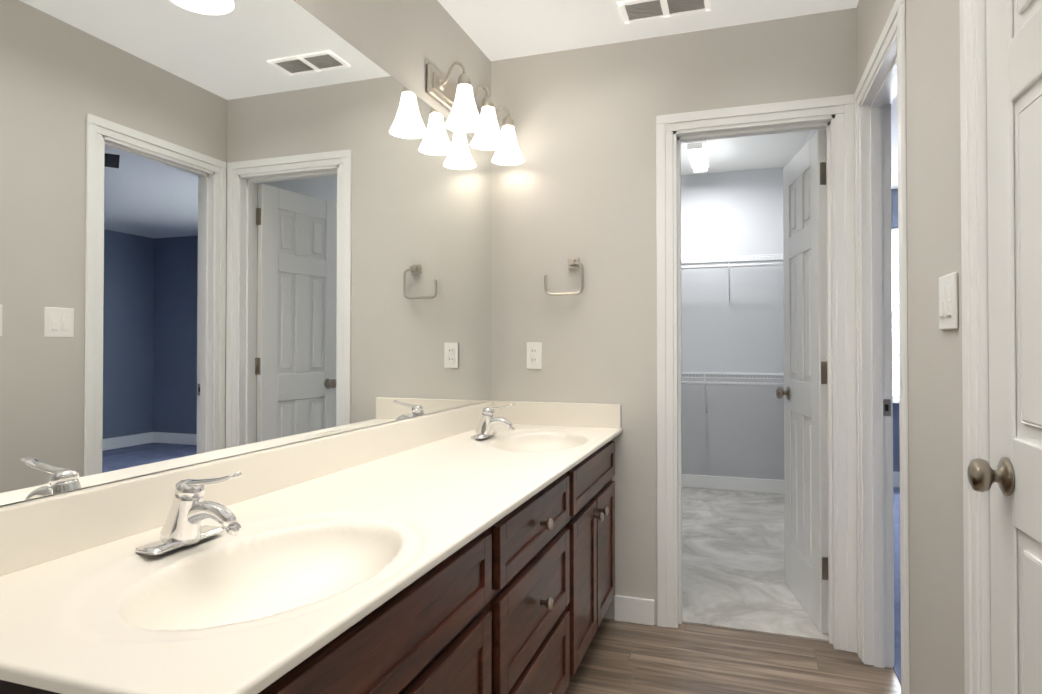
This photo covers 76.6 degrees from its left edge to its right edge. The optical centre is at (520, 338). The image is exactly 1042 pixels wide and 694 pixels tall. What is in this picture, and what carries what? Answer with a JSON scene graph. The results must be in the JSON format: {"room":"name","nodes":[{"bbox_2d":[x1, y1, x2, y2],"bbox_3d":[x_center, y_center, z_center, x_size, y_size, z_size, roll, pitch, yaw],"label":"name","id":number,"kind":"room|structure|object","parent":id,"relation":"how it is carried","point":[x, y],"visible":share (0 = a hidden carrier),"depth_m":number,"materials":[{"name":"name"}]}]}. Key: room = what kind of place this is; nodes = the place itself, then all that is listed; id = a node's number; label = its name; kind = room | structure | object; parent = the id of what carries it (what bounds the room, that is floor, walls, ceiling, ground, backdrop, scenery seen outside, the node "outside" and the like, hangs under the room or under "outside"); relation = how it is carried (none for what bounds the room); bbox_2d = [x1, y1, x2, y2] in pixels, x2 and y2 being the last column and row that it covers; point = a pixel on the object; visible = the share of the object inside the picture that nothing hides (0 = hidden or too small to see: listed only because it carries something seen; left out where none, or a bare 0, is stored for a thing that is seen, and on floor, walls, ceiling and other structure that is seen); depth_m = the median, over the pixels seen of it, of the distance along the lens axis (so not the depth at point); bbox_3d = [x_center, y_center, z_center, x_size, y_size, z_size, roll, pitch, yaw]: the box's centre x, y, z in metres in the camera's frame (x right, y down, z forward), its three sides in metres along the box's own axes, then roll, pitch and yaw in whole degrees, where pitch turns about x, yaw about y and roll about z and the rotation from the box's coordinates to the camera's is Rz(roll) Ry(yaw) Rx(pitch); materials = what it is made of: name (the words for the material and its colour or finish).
{"room":"bathroom","nodes":[
{"label":"bathroom","id":0,"kind":"room"},
{"bbox_2d":[0,0,490,506],"bbox_3d":[-0.375,-0.041,2.442,0.120,2.440,6.890,0,-1,19],"label":"wall","id":1,"kind":"structure","parent":0,"point":[404,42],"depth_m":2.24,"materials":[{"name":"beige paint"}]},
{"bbox_2d":[0,0,491,505],"bbox_3d":[-0.471,-0.292,1.959,0.005,1.110,2.127,0,-1,19],"label":"mirror","id":2,"kind":"object","parent":1,"relation":"attached to","point":[228,228],"visible":1,"depth_m":1.41,"materials":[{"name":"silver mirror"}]},
{"bbox_2d":[0,401,495,576],"bbox_3d":[-0.485,0.315,1.884,0.020,0.102,2.266,0,-1,19],"label":"backsplash","id":3,"kind":"structure","parent":1,"relation":"attached to","point":[40,531],"depth_m":1.25,"materials":[{"name":"beige stone"}]},
{"bbox_2d":[426,61,524,164],"bbox_3d":[-0.152,-0.889,2.625,0.191,0.240,0.620,0,-1,19],"label":"sconce","id":4,"kind":"object","parent":1,"relation":"attached to","point":[467,114],"visible":1,"depth_m":2.50,"materials":[{"name":"white glass"}]},
{"bbox_2d":[437,0,897,188],"bbox_3d":[2.424,-1.298,1.809,5.840,0.060,7.440,0,-1,19],"label":"ceiling","id":5,"kind":"structure","parent":0,"point":[495,30],"depth_m":2.62,"materials":[{"name":"white paint"}]},
{"bbox_2d":[618,0,710,23],"bbox_3d":[0.543,-1.256,2.491,0.330,0.008,0.165,0,-1,19],"label":"ceiling vent","id":6,"kind":"object","parent":5,"relation":"in","point":[633,11],"visible":1,"depth_m":2.50,"materials":[{"name":"white metal"}]},
{"bbox_2d":[491,8,856,624],"bbox_3d":[0.590,-0.037,2.789,1.490,2.440,0.120,0,-1,19],"label":"wall","id":7,"kind":"structure","parent":0,"point":[580,182],"depth_m":2.80,"materials":[{"name":"beige paint"}]},
{"bbox_2d":[526,342,541,368],"bbox_3d":[0.057,0.074,2.897,0.070,0.116,0.008,0,-1,19],"label":"outlet","id":8,"kind":"object","parent":7,"relation":"attached to","point":[533,355],"visible":1,"depth_m":2.89,"materials":[{"name":"white plastic"}]},
{"bbox_2d":[496,401,621,428],"bbox_3d":[0.151,0.326,2.856,0.568,0.102,0.020,0,-1,19],"label":"backsplash","id":9,"kind":"structure","parent":7,"relation":"attached to","point":[578,415],"depth_m":2.83,"materials":[{"name":"beige stone"}]},
{"bbox_2d":[544,257,583,295],"bbox_3d":[0.187,-0.268,2.838,0.175,0.165,0.045,0,-1,19],"label":"towel ring","id":10,"kind":"object","parent":7,"relation":"attached to","point":[574,263],"visible":1,"depth_m":2.82,"materials":[{"name":"silver metal"}]},
{"bbox_2d":[614,595,653,625],"bbox_3d":[0.471,1.129,2.744,0.165,0.106,0.013,0,-1,19],"label":"baseboard","id":11,"kind":"structure","parent":7,"relation":"attached to","point":[636,610],"depth_m":2.74,"materials":[{"name":"white wood"}]},
{"bbox_2d":[656,94,856,652],"bbox_3d":[0.936,0.128,2.671,0.744,2.107,0.146,0,-1,19],"label":"door frame","id":12,"kind":"structure","parent":7,"relation":"attached to","point":[833,116],"depth_m":2.58,"materials":[{"name":"white wood"}]},
{"bbox_2d":[776,130,828,632],"bbox_3d":[1.254,0.170,2.921,0.147,2.012,0.588,0,-1,9],"label":"closet door","id":13,"kind":"structure","parent":7,"relation":"in","point":[804,392],"depth_m":2.83,"materials":[{"name":"white wood"}]},
{"bbox_2d":[681,167,783,479],"bbox_3d":[1.449,-0.063,5.402,1.700,2.550,0.120,0,-1,19],"label":"wall","id":14,"kind":"structure","parent":0,"point":[736,431],"depth_m":5.26,"materials":[{"name":"paint"}]},
{"bbox_2d":[681,254,782,301],"bbox_3d":[1.396,-0.461,5.195,1.482,0.329,0.311,0,-1,19],"label":"wire closet shelf","id":15,"kind":"object","parent":14,"relation":"attached to","point":[729,265],"visible":0.52,"depth_m":5.01,"materials":[{"name":"white metal"}]},
{"bbox_2d":[681,372,783,412],"bbox_3d":[1.396,0.429,5.185,1.482,0.329,0.311,0,-1,19],"label":"wire closet shelf","id":16,"kind":"object","parent":14,"relation":"attached to","point":[704,382],"visible":0.54,"depth_m":5.00,"materials":[{"name":"white metal"}]},
{"bbox_2d":[682,474,783,493],"bbox_3d":[1.444,1.152,5.319,1.486,0.106,0.013,0,-1,19],"label":"baseboard","id":17,"kind":"structure","parent":14,"relation":"attached to","point":[735,483],"depth_m":5.23,"materials":[{"name":"white wood"}]},
{"bbox_2d":[565,618,900,693],"bbox_3d":[-0.073,1.191,0.846,1.700,0.060,4.080,0,-1,19],"label":"floor","id":18,"kind":"structure","parent":0,"point":[619,657],"depth_m":2.38,"materials":[{"name":"brown wood"}]},
{"bbox_2d":[0,425,621,693],"bbox_3d":[-0.209,0.776,1.792,0.598,0.791,2.257,0,-1,19],"label":"bathroom vanity","id":19,"kind":"object","parent":18,"relation":"on","point":[469,549],"depth_m":1.22,"materials":[{"name":"beige stone"}]},
{"bbox_2d":[0,425,503,693],"bbox_3d":[-0.215,0.374,1.794,0.589,0.012,2.265,0,-1,19],"label":"countertop","id":20,"kind":"structure","parent":19,"relation":"on","point":[50,662],"depth_m":0.98,"materials":[{"name":"beige stone"}]},
{"bbox_2d":[136,472,241,554],"bbox_3d":[-0.553,0.292,1.143,0.159,0.130,0.154,0,-1,19],"label":"faucet","id":21,"kind":"object","parent":20,"relation":"on","point":[182,533],"depth_m":1.13,"materials":[{"name":"silver metal"}]},
{"bbox_2d":[471,403,514,438],"bbox_3d":[-0.099,0.307,2.499,0.159,0.130,0.154,0,-1,19],"label":"faucet","id":22,"kind":"object","parent":20,"relation":"on","point":[484,428],"depth_m":2.49,"materials":[{"name":"silver metal"}]},
{"bbox_2d":[681,130,808,174],"bbox_3d":[1.031,-1.382,4.169,1.700,0.060,2.750,0,-1,19],"label":"ceiling","id":23,"kind":"structure","parent":0,"point":[776,150],"depth_m":4.76,"materials":[{"name":"white paint"}]},
{"bbox_2d":[685,140,709,172],"bbox_3d":[1.255,-1.304,4.679,0.130,0.084,0.660,0,-1,19],"label":"closet ceiling light","id":24,"kind":"object","parent":23,"relation":"attached to","point":[697,152],"visible":0.77,"depth_m":4.63,"materials":[{"name":"white"}]},
{"bbox_2d":[682,487,900,683],"bbox_3d":[2.630,1.205,2.397,5.840,0.066,6.140,0,-1,19],"label":"floor","id":25,"kind":"structure","parent":0,"point":[733,559],"depth_m":3.43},
{"bbox_2d":[804,0,964,693],"bbox_3d":[1.224,-0.099,2.197,0.090,2.550,7.440,0,-1,19],"label":"wall","id":26,"kind":"structure","parent":0,"point":[935,449],"depth_m":1.52,"materials":[{"name":"beige paint"}]},
{"bbox_2d":[854,0,909,693],"bbox_3d":[1.192,0.121,2.100,0.116,2.107,0.764,0,-1,19],"label":"door frame","id":27,"kind":"structure","parent":26,"relation":"attached to","point":[881,84],"depth_m":2.38,"materials":[{"name":"white wood"}]},
{"bbox_2d":[939,272,957,329],"bbox_3d":[0.902,-0.078,1.398,0.010,0.116,0.116,0,-1,19],"label":"light switch","id":28,"kind":"object","parent":26,"relation":"attached to","point":[948,301],"visible":1,"depth_m":1.38,"materials":[{"name":"white plastic"}]},
{"bbox_2d":[959,0,990,693],"bbox_3d":[0.771,0.113,0.842,0.116,2.095,0.890,0,-1,19],"label":"door frame","id":29,"kind":"structure","parent":26,"relation":"attached to","point":[975,373],"depth_m":1.23,"materials":[{"name":"white wood"}]},
{"bbox_2d":[967,0,1041,693],"bbox_3d":[0.752,0.147,0.843,0.147,2.012,0.758,0,-1,19],"label":"door","id":30,"kind":"structure","parent":26,"relation":"in","point":[1009,477],"depth_m":1.10,"materials":[{"name":"white wood"}]},
{"bbox_2d":[891,188,899,471],"bbox_3d":[4.335,-0.013,5.014,4.020,2.440,0.120,0,-1,19],"label":"wall","id":31,"kind":"structure","parent":0,"point":[896,451],"depth_m":5.37,"materials":[{"name":"blue paint"}]},
{"bbox_2d":[892,228,898,402],"bbox_3d":[3.227,-0.189,5.297,1.160,1.420,0.050,0,-1,19],"label":"bedroom window","id":32,"kind":"structure","parent":31,"relation":"in","point":[895,314],"depth_m":5.38,"materials":[{"name":"white"}]},
{"bbox_2d":[893,471,899,486],"bbox_3d":[4.316,1.138,4.937,4.016,0.126,0.013,0,-1,19],"label":"baseboard","id":33,"kind":"structure","parent":31,"relation":"attached to","point":[896,479],"depth_m":5.35,"materials":[{"name":"white wood"}]}
]}

